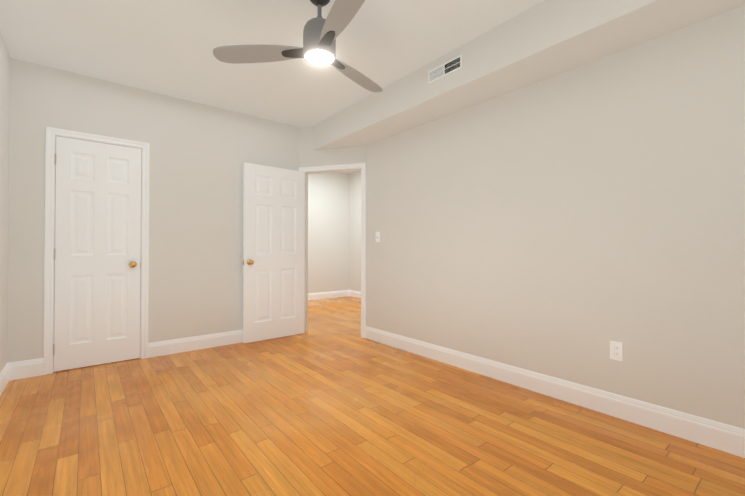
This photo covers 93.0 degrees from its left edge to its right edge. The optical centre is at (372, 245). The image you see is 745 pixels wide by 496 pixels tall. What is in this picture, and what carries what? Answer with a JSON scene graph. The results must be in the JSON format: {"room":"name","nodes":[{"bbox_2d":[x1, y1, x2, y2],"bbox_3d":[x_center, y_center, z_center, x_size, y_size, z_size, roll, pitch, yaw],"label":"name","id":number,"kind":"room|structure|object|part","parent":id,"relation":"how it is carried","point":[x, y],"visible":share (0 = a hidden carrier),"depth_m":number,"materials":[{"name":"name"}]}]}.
{"room":"empty bedroom","nodes":[
{"label":"empty bedroom","id":0,"kind":"room"},
{"bbox_2d":[0,32,10,372],"bbox_3d":[-1.580,-0.242,1.082,0.120,2.624,4.749,0,-1,-39],"label":"wall","id":1,"kind":"structure","parent":0,"point":[5,59],"depth_m":2.71,"materials":[{"name":"paint"}]},
{"bbox_2d":[0,363,8,395],"bbox_3d":[-1.528,0.999,1.112,0.014,0.142,4.509,0,-1,-39],"label":"baseboard","id":2,"kind":"structure","parent":1,"relation":"attached to","point":[4,377],"depth_m":2.69,"materials":[{"name":"white paint"}]},
{"bbox_2d":[7,58,298,362],"bbox_3d":[-1.944,-0.214,3.768,2.701,2.624,0.120,0,-1,-39],"label":"wall","id":3,"kind":"structure","parent":0,"point":[200,154],"depth_m":3.57,"materials":[{"name":"paint"}]},
{"bbox_2d":[8,358,42,380],"bbox_3d":[-2.866,1.018,2.920,0.216,0.142,0.014,0,-1,-39],"label":"baseboard","id":4,"kind":"structure","parent":3,"relation":"attached to","point":[25,369],"depth_m":2.92,"materials":[{"name":"white paint"}]},
{"bbox_2d":[43,127,148,374],"bbox_3d":[-2.533,0.062,3.287,0.665,2.062,0.120,0,-1,-39],"label":"door frame","id":5,"kind":"structure","parent":3,"relation":"attached to","point":[54,236],"depth_m":3.09,"materials":[{"name":"white paint"}]},
{"bbox_2d":[53,136,140,371],"bbox_3d":[-2.506,0.068,3.254,0.638,2.030,0.160,0,-1,-39],"label":"closet door","id":6,"kind":"structure","parent":3,"relation":"in","point":[97,253],"depth_m":3.22,"materials":[{"name":"white paint"}]},
{"bbox_3d":[-2.299,0.179,3.421,0.104,0.064,0.160,0,-1,-39],"label":"knob","id":7,"kind":"part","parent":6,"relation":"part of","materials":[{"name":"gold metal"}]},
{"bbox_2d":[148,330,242,357],"bbox_3d":[-1.567,1.029,3.975,1.630,0.142,0.014,0,-1,-39],"label":"baseboard","id":8,"kind":"structure","parent":3,"relation":"attached to","point":[165,347],"depth_m":3.71,"materials":[{"name":"white paint"}]},
{"bbox_2d":[0,0,543,126],"bbox_3d":[-0.329,-1.632,2.113,3.344,0.176,4.749,0,-1,-39],"label":"ceiling","id":9,"kind":"structure","parent":0,"point":[165,47],"depth_m":2.66,"materials":[{"name":"paint"}]},
{"bbox_2d":[213,0,381,91],"bbox_3d":[-0.215,-1.341,2.123,1.135,0.405,1.116,0,-1,-39],"label":"ceiling fan","id":10,"kind":"object","parent":9,"relation":"hanging from","point":[320,36],"visible":1,"depth_m":2.12,"materials":[{"name":"grey metal"}]},
{"bbox_2d":[308,172,348,292],"bbox_3d":[-2.572,-0.274,6.494,5.401,2.800,0.120,0,-1,-39],"label":"wall","id":11,"kind":"structure","parent":0,"point":[328,232],"depth_m":7.72,"materials":[{"name":"paint"}]},
{"bbox_2d":[308,290,348,299],"bbox_3d":[-2.530,1.055,6.428,5.161,0.142,0.014,0,-1,-39],"label":"baseboard","id":12,"kind":"structure","parent":11,"relation":"attached to","point":[325,295],"depth_m":7.69,"materials":[{"name":"white paint"}]},
{"bbox_2d":[299,126,365,166],"bbox_3d":[-0.490,-0.207,4.439,0.894,2.624,0.120,0,-1,17],"label":"wall","id":13,"kind":"structure","parent":0,"point":[309,156],"depth_m":4.43,"materials":[{"name":"paint"}]},
{"bbox_2d":[299,163,365,337],"bbox_3d":[-0.492,0.052,4.429,0.894,2.105,0.138,0,-1,17],"label":"door frame","id":14,"kind":"structure","parent":13,"relation":"attached to","point":[362,166],"depth_m":4.30,"materials":[{"name":"white paint"}]},
{"bbox_2d":[243,162,304,342],"bbox_3d":[-1.158,0.078,4.220,0.781,2.030,0.160,1,-1,-40],"label":"bedroom door","id":15,"kind":"structure","parent":14,"relation":"attached to","point":[273,250],"depth_m":4.18,"materials":[{"name":"white paint"}]},
{"bbox_3d":[-1.416,0.185,3.999,0.104,0.064,0.160,1,-1,-40],"label":"knob","id":16,"kind":"part","parent":15,"relation":"part of","materials":[{"name":"gold metal"}]},
{"bbox_2d":[349,171,360,291],"bbox_3d":[1.766,-0.286,5.340,0.120,2.800,7.140,0,-1,-39],"label":"wall","id":17,"kind":"structure","parent":0,"point":[354,231],"depth_m":7.90,"materials":[{"name":"paint"}]},
{"bbox_2d":[349,290,360,297],"bbox_3d":[1.676,1.043,5.331,0.014,0.142,7.020,0,-1,-39],"label":"baseboard","id":18,"kind":"structure","parent":17,"relation":"attached to","point":[353,293],"depth_m":7.87,"materials":[{"name":"white paint"}]},
{"bbox_2d":[0,296,744,495],"bbox_3d":[-0.322,1.147,3.707,5.401,0.100,7.260,0,-1,-39],"label":"floor","id":19,"kind":"structure","parent":0,"point":[330,402],"depth_m":2.03,"materials":[{"name":"brown wood"}]},
{"bbox_2d":[313,0,744,149],"bbox_3d":[0.775,-1.380,2.902,0.393,0.310,4.347,0,-1,-39],"label":"soffit","id":20,"kind":"structure","parent":0,"point":[543,40],"depth_m":2.44,"materials":[{"name":"paint"}]},
{"bbox_2d":[428,54,461,83],"bbox_3d":[0.575,-1.412,2.832,0.006,0.100,0.338,0,-1,-39],"label":"ceiling vent","id":21,"kind":"object","parent":20,"relation":"in","point":[447,68],"visible":1,"depth_m":2.83,"materials":[{"name":"white metal"}]},
{"bbox_2d":[366,5,744,428],"bbox_3d":[1.194,-0.225,2.781,0.120,2.624,3.890,0,-1,-39],"label":"wall","id":22,"kind":"structure","parent":0,"point":[569,225],"depth_m":2.35,"materials":[{"name":"paint"}]},
{"bbox_2d":[376,232,379,241],"bbox_3d":[0.056,-0.104,4.072,0.018,0.114,0.070,0,-1,-39],"label":"toggle light switch","id":23,"kind":"object","parent":22,"relation":"attached to","point":[377,236],"visible":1,"depth_m":4.07,"materials":[{"name":"white plastic"}]},
{"bbox_2d":[365,326,744,457],"bbox_3d":[1.105,1.016,2.771,0.014,0.142,3.766,0,-1,-39],"label":"baseboard","id":24,"kind":"structure","parent":22,"relation":"attached to","point":[727,438],"depth_m":2.34,"materials":[{"name":"white paint"}]},
{"bbox_2d":[610,341,622,360],"bbox_3d":[1.544,0.667,2.239,0.008,0.115,0.070,0,-1,-39],"label":"duplex electrical outlet","id":25,"kind":"object","parent":22,"relation":"attached to","point":[616,350],"visible":1,"depth_m":2.23,"materials":[{"name":"white plastic"}]}
]}

